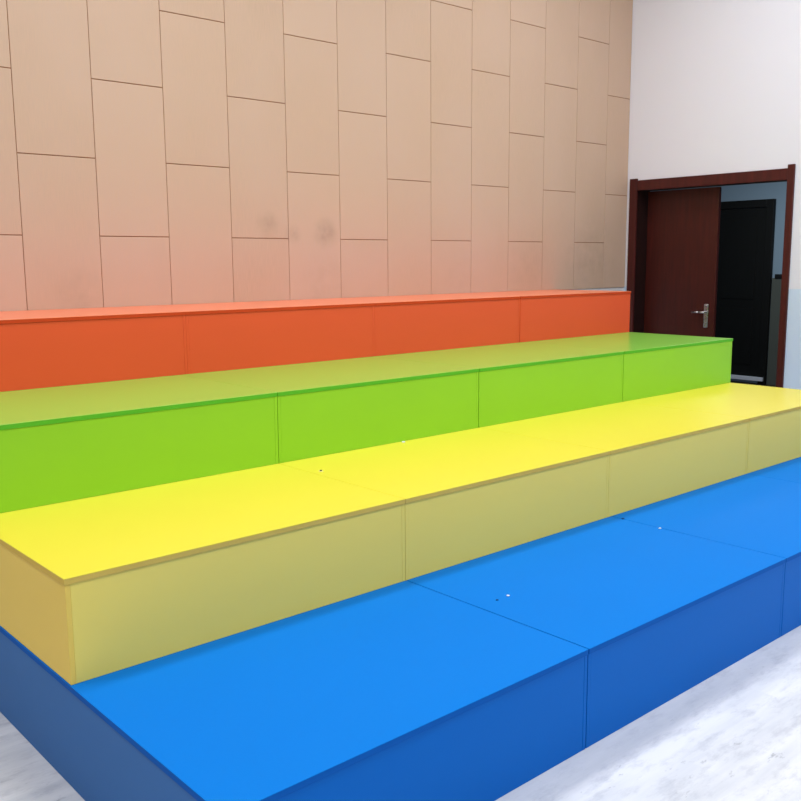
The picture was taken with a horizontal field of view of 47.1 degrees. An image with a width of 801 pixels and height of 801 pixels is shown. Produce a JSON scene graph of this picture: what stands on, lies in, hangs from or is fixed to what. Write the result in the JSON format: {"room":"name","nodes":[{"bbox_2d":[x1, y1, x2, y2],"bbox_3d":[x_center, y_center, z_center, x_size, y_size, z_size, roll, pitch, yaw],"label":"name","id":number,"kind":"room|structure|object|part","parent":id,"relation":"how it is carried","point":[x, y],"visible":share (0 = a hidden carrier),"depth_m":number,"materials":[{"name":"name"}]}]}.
{"room":"music room","nodes":[
{"label":"music room","id":0,"kind":"room"},
{"bbox_2d":[0,0,632,310],"bbox_3d":[-2.100,-1.576,5.159,11.366,4.900,0.120,-8,11,-41],"label":"wall","id":1,"kind":"structure","parent":0,"point":[153,152],"depth_m":6.36,"materials":[{"name":"beige tile"}]},
{"bbox_3d":[1.792,-1.030,8.677,1.044,0.053,0.022,-8,11,-41],"label":"panel trim","id":2,"kind":"part","parent":1,"relation":"part of","materials":[{"name":"white paint"}]},
{"bbox_2d":[0,381,800,800],"bbox_3d":[1.117,0.961,5.023,15.466,0.120,13.300,-8,11,-41],"label":"floor","id":3,"kind":"structure","parent":0,"point":[735,734],"depth_m":3.11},
{"bbox_2d":[0,580,588,800],"bbox_3d":[-1.068,0.893,3.960,1.398,0.360,3.546,-8,11,-41],"label":"block","id":4,"kind":"object","parent":3,"relation":"on","point":[405,690],"visible":0.56,"depth_m":2.81,"materials":[{"name":"blue plastic"}]},
{"bbox_3d":[-1.583,0.975,3.513,0.016,0.340,3.543,-8,11,-41],"label":"panel","id":5,"kind":"part","parent":4,"relation":"part of","materials":[{"name":"blue plastic"}]},
{"bbox_2d":[0,464,404,684],"bbox_3d":[-1.375,0.496,4.241,1.390,0.344,2.638,-8,11,-41],"label":"block","id":6,"kind":"object","parent":4,"relation":"on","point":[96,586],"visible":0.73,"depth_m":3.25,"materials":[{"name":"yellow plastic"}]},
{"bbox_3d":[-1.887,0.578,3.796,0.016,0.323,2.635,-8,11,-41],"label":"panel","id":7,"kind":"part","parent":6,"relation":"part of","materials":[{"name":"yellow plastic"}]},
{"bbox_2d":[0,375,278,512],"bbox_3d":[-1.675,0.109,4.521,1.391,0.342,1.742,-8,11,-41],"label":"block","id":8,"kind":"object","parent":6,"relation":"on","point":[58,444],"visible":0.8,"depth_m":3.93,"materials":[{"name":"green plastic"}]},
{"bbox_2d":[0,307,187,391],"bbox_3d":[-1.969,-0.281,4.831,1.439,0.342,0.810,-8,11,-41],"label":"block","id":9,"kind":"object","parent":8,"relation":"on","point":[51,347],"visible":1,"depth_m":4.67,"materials":[{"name":"orange plastic"}]},
{"bbox_3d":[-1.438,-0.346,5.301,0.016,0.321,0.806,-8,11,-41],"label":"panel","id":10,"kind":"part","parent":9,"relation":"part of","materials":[{"name":"orange plastic"}]},
{"bbox_3d":[-1.162,0.048,4.975,0.016,0.321,1.739,-8,11,-41],"label":"panel","id":11,"kind":"part","parent":8,"relation":"part of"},
{"bbox_3d":[-0.505,0.647,3.276,1.354,0.323,0.015,-8,11,-41],"label":"panel","id":12,"kind":"part","parent":6,"relation":"part of","materials":[{"name":"yellow plastic"}]},
{"bbox_3d":[-0.862,0.435,4.695,0.016,0.323,2.635,-8,11,-41],"label":"panel","id":13,"kind":"part","parent":6,"relation":"part of","materials":[{"name":"yellow plastic"}]},
{"bbox_3d":[0.103,1.093,2.660,1.361,0.340,0.015,-8,11,-41],"label":"panel","id":14,"kind":"part","parent":4,"relation":"part of","materials":[{"name":"blue plastic"}]},
{"bbox_3d":[-0.553,0.831,4.416,0.016,0.340,3.543,-8,11,-41],"label":"panel","id":15,"kind":"part","parent":4,"relation":"part of","materials":[{"name":"blue plastic"}]},
{"bbox_2d":[407,516,785,747],"bbox_3d":[-0.021,0.747,4.879,1.397,0.360,3.546,-8,11,-41],"label":"block","id":16,"kind":"object","parent":3,"relation":"on","point":[658,613],"visible":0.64,"depth_m":3.66,"materials":[{"name":"blue plastic"}]},
{"bbox_2d":[278,428,609,579],"bbox_3d":[-0.340,0.352,5.149,1.374,0.344,2.638,-8,11,-41],"label":"block","id":17,"kind":"object","parent":16,"relation":"on","point":[470,494],"visible":0.54,"depth_m":4.24,"materials":[{"name":"yellow plastic"}]},
{"bbox_2d":[183,356,478,462],"bbox_3d":[-0.643,-0.035,5.427,1.364,0.342,1.742,-8,11,-41],"label":"block","id":18,"kind":"object","parent":17,"relation":"on","point":[342,405],"visible":0.71,"depth_m":4.81,"materials":[{"name":"green plastic"}]},
{"bbox_2d":[125,300,374,373],"bbox_3d":[-0.931,-0.427,5.742,1.337,0.342,0.810,-8,11,-41],"label":"block","id":19,"kind":"object","parent":18,"relation":"on","point":[253,334],"visible":0.78,"depth_m":5.42,"materials":[{"name":"orange plastic"}]},
{"bbox_3d":[-1.425,-0.348,5.312,0.016,0.321,0.806,-8,11,-41],"label":"panel","id":20,"kind":"part","parent":19,"relation":"part of","materials":[{"name":"orange plastic"}]},
{"bbox_3d":[-0.670,-0.374,5.453,1.304,0.321,0.015,-8,11,-41],"label":"panel","id":21,"kind":"part","parent":19,"relation":"part of","materials":[{"name":"orange plastic"}]},
{"bbox_3d":[-0.438,-0.486,6.178,0.016,0.321,0.806,-8,11,-41],"label":"panel","id":22,"kind":"part","parent":19,"relation":"part of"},
{"bbox_3d":[-1.148,0.045,4.988,0.016,0.321,1.739,-8,11,-41],"label":"panel","id":23,"kind":"part","parent":18,"relation":"part of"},
{"bbox_3d":[-0.072,0.068,4.793,1.331,0.321,0.015,-8,11,-41],"label":"panel","id":24,"kind":"part","parent":18,"relation":"part of","materials":[{"name":"green plastic"}]},
{"bbox_3d":[-0.140,-0.096,5.872,0.016,0.321,1.739,-8,11,-41],"label":"panel","id":25,"kind":"part","parent":18,"relation":"part of","materials":[{"name":"green plastic"}]},
{"bbox_3d":[-0.849,0.433,4.707,0.016,0.323,2.635,-8,11,-41],"label":"panel","id":26,"kind":"part","parent":17,"relation":"part of","materials":[{"name":"yellow plastic"}]},
{"bbox_3d":[0.528,0.502,4.183,1.340,0.323,0.015,-8,11,-41],"label":"panel","id":27,"kind":"part","parent":17,"relation":"part of","materials":[{"name":"yellow plastic"}]},
{"bbox_3d":[0.166,0.291,5.597,0.016,0.323,2.635,-8,11,-41],"label":"panel","id":28,"kind":"part","parent":17,"relation":"part of","materials":[{"name":"yellow plastic"}]},
{"bbox_3d":[-0.538,0.829,4.429,0.016,0.340,3.543,-8,11,-41],"label":"panel","id":29,"kind":"part","parent":16,"relation":"part of","materials":[{"name":"blue plastic"}]},
{"bbox_3d":[1.149,0.946,3.578,1.364,0.340,0.015,-8,11,-41],"label":"panel","id":30,"kind":"part","parent":16,"relation":"part of","materials":[{"name":"blue plastic"}]},
{"bbox_3d":[0.494,0.685,5.335,0.016,0.340,3.543,-8,11,-41],"label":"panel","id":31,"kind":"part","parent":16,"relation":"part of","materials":[{"name":"blue plastic"}]},
{"bbox_2d":[612,474,800,635],"bbox_3d":[1.019,0.602,5.791,1.376,0.360,3.546,-8,11,-41],"label":"block","id":32,"kind":"object","parent":3,"relation":"on","point":[762,514],"visible":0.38,"depth_m":4.62,"materials":[{"name":"blue plastic"}]},
{"bbox_2d":[479,402,749,516],"bbox_3d":[0.699,0.206,6.061,1.401,0.344,2.638,-8,11,-41],"label":"block","id":33,"kind":"object","parent":32,"relation":"on","point":[657,453],"visible":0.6,"depth_m":5.16,"materials":[{"name":"yellow plastic"}]},
{"bbox_2d":[373,343,623,427],"bbox_3d":[0.391,-0.180,6.334,1.391,0.342,1.742,-8,11,-41],"label":"block","id":34,"kind":"object","parent":33,"relation":"on","point":[517,381],"visible":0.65,"depth_m":5.72,"materials":[{"name":"green plastic"}]},
{"bbox_2d":[301,294,519,355],"bbox_3d":[0.093,-0.570,6.640,1.399,0.342,0.810,-8,11,-41],"label":"block","id":35,"kind":"object","parent":34,"relation":"on","point":[429,322],"visible":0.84,"depth_m":6.32,"materials":[{"name":"orange plastic"}]},
{"bbox_3d":[-0.425,-0.487,6.189,0.016,0.321,0.806,-8,11,-41],"label":"panel","id":36,"kind":"part","parent":35,"relation":"part of","materials":[{"name":"orange plastic"}]},
{"bbox_3d":[0.354,-0.517,6.351,1.365,0.321,0.015,-8,11,-41],"label":"panel","id":37,"kind":"part","parent":35,"relation":"part of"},
{"bbox_3d":[0.609,-0.632,7.096,0.016,0.321,0.806,-8,11,-41],"label":"panel","id":38,"kind":"part","parent":35,"relation":"part of","materials":[{"name":"orange plastic"}]},
{"bbox_3d":[-0.124,-0.098,5.886,0.016,0.321,1.739,-8,11,-41],"label":"panel","id":39,"kind":"part","parent":34,"relation":"part of","materials":[{"name":"green plastic"}]},
{"bbox_3d":[0.962,-0.077,5.699,1.358,0.321,0.015,-8,11,-41],"label":"panel","id":40,"kind":"part","parent":34,"relation":"part of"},
{"bbox_3d":[0.904,-0.241,6.787,0.016,0.321,1.739,-8,11,-41],"label":"panel","id":41,"kind":"part","parent":34,"relation":"part of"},
{"bbox_3d":[0.180,0.289,5.609,0.016,0.323,2.635,-8,11,-41],"label":"panel","id":42,"kind":"part","parent":33,"relation":"part of","materials":[{"name":"yellow plastic"}]},
{"bbox_3d":[1.567,0.357,5.095,1.368,0.323,0.015,-8,11,-41],"label":"panel","id":43,"kind":"part","parent":33,"relation":"part of","materials":[{"name":"yellow plastic"}]},
{"bbox_3d":[1.215,0.144,6.518,0.016,0.323,2.635,-8,11,-41],"label":"panel","id":44,"kind":"part","parent":33,"relation":"part of","materials":[{"name":"yellow plastic"}]},
{"bbox_3d":[0.509,0.683,5.348,0.016,0.340,3.543,-8,11,-41],"label":"panel","id":45,"kind":"part","parent":32,"relation":"part of","materials":[{"name":"blue plastic"}]},
{"bbox_3d":[2.188,0.801,4.490,1.342,0.340,0.015,-8,11,-41],"label":"panel","id":46,"kind":"part","parent":32,"relation":"part of","materials":[{"name":"blue plastic"}]},
{"bbox_2d":[747,457,800,482],"bbox_3d":[2.056,0.456,6.702,1.395,0.360,3.546,-8,11,-41],"label":"block","id":47,"kind":"object","parent":3,"relation":"on","point":[790,470],"visible":0.02,"depth_m":5.63,"materials":[{"name":"blue plastic"}]},
{"bbox_2d":[624,383,800,472],"bbox_3d":[1.750,0.059,6.982,1.403,0.344,2.638,-8,11,-41],"label":"block","id":48,"kind":"object","parent":47,"relation":"on","point":[774,413],"visible":0.34,"depth_m":5.94,"materials":[{"name":"yellow plastic"}]},
{"bbox_2d":[519,332,732,401],"bbox_3d":[1.444,-0.327,7.258,1.417,0.342,1.742,-8,11,-41],"label":"block","id":49,"kind":"object","parent":48,"relation":"on","point":[653,364],"visible":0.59,"depth_m":6.64,"materials":[{"name":"green plastic"}]},
{"bbox_2d":[452,289,630,341],"bbox_3d":[1.141,-0.716,7.559,1.394,0.342,0.810,-8,11,-41],"label":"block","id":50,"kind":"object","parent":49,"relation":"on","point":[555,313],"visible":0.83,"depth_m":7.25,"materials":[{"name":"orange plastic"}]},
{"bbox_3d":[0.625,-0.634,7.110,0.016,0.321,0.806,-8,11,-41],"label":"panel","id":51,"kind":"part","parent":50,"relation":"part of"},
{"bbox_3d":[1.401,-0.664,7.269,1.357,0.321,0.015,-8,11,-41],"label":"panel","id":52,"kind":"part","parent":50,"relation":"part of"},
{"bbox_3d":[1.652,-0.778,8.012,0.016,0.321,0.806,-8,11,-41],"label":"panel","id":53,"kind":"part","parent":50,"relation":"part of","materials":[{"name":"orange plastic"}]},
{"bbox_3d":[0.919,-0.244,6.801,0.016,0.321,1.739,-8,11,-41],"label":"panel","id":54,"kind":"part","parent":49,"relation":"part of","materials":[{"name":"green plastic"}]},
{"bbox_3d":[2.014,-0.224,6.622,1.380,0.321,0.015,-8,11,-41],"label":"panel","id":55,"kind":"part","parent":49,"relation":"part of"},
{"bbox_3d":[1.964,-0.390,7.718,0.016,0.321,1.739,-8,11,-41],"label":"panel","id":56,"kind":"part","parent":49,"relation":"part of","materials":[{"name":"green plastic"}]},
{"bbox_3d":[1.230,0.142,6.530,0.016,0.323,2.635,-8,11,-41],"label":"panel","id":57,"kind":"part","parent":48,"relation":"part of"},
{"bbox_3d":[2.616,0.210,6.015,1.366,0.323,0.015,-8,11,-41],"label":"panel","id":58,"kind":"part","parent":48,"relation":"part of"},
{"bbox_2d":[624,0,800,389],"bbox_3d":[5.245,-1.692,5.586,0.200,4.900,9.220,-8,11,-41],"label":"wall","id":59,"kind":"structure","parent":0,"point":[715,85],"depth_m":8.06,"materials":[{"name":"white plaster"},{"name":"light blue paint"}]},
{"bbox_2d":[627,164,795,387],"bbox_3d":[3.098,-0.898,8.707,0.962,2.425,1.610,-8,11,-41],"label":"door","id":60,"kind":"structure","parent":59,"relation":"in","point":[672,262],"depth_m":8.67,"materials":[{"name":"red wood"}]},
{"bbox_3d":[2.782,-0.824,8.579,0.053,0.022,0.137,-8,11,-41],"label":"lever","id":61,"kind":"part","parent":60,"relation":"part of","materials":[{"name":"silver metal"}]},
{"bbox_3d":[2.843,-0.789,8.562,0.008,0.220,0.042,-8,11,-41],"label":"handle","id":62,"kind":"part","parent":60,"relation":"part of","materials":[{"name":"silver metal"}]},
{"bbox_2d":[650,181,786,384],"bbox_3d":[4.879,-1.799,11.986,0.130,3.200,7.400,-8,11,-41],"label":"wall","id":63,"kind":"structure","parent":0,"point":[774,190],"depth_m":12.00,"materials":[{"name":"white paint"}]},
{"bbox_2d":[715,199,775,384],"bbox_3d":[4.275,-1.486,12.584,0.086,2.410,1.620,-8,11,-41],"label":"double door","id":64,"kind":"structure","parent":63,"relation":"in","point":[746,238],"depth_m":12.22,"materials":[{"name":"black wood"}]},
{"bbox_3d":[4.855,-0.905,12.094,0.012,1.400,7.200,-8,11,-41],"label":"panel","id":65,"kind":"part","parent":63,"relation":"part of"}
]}

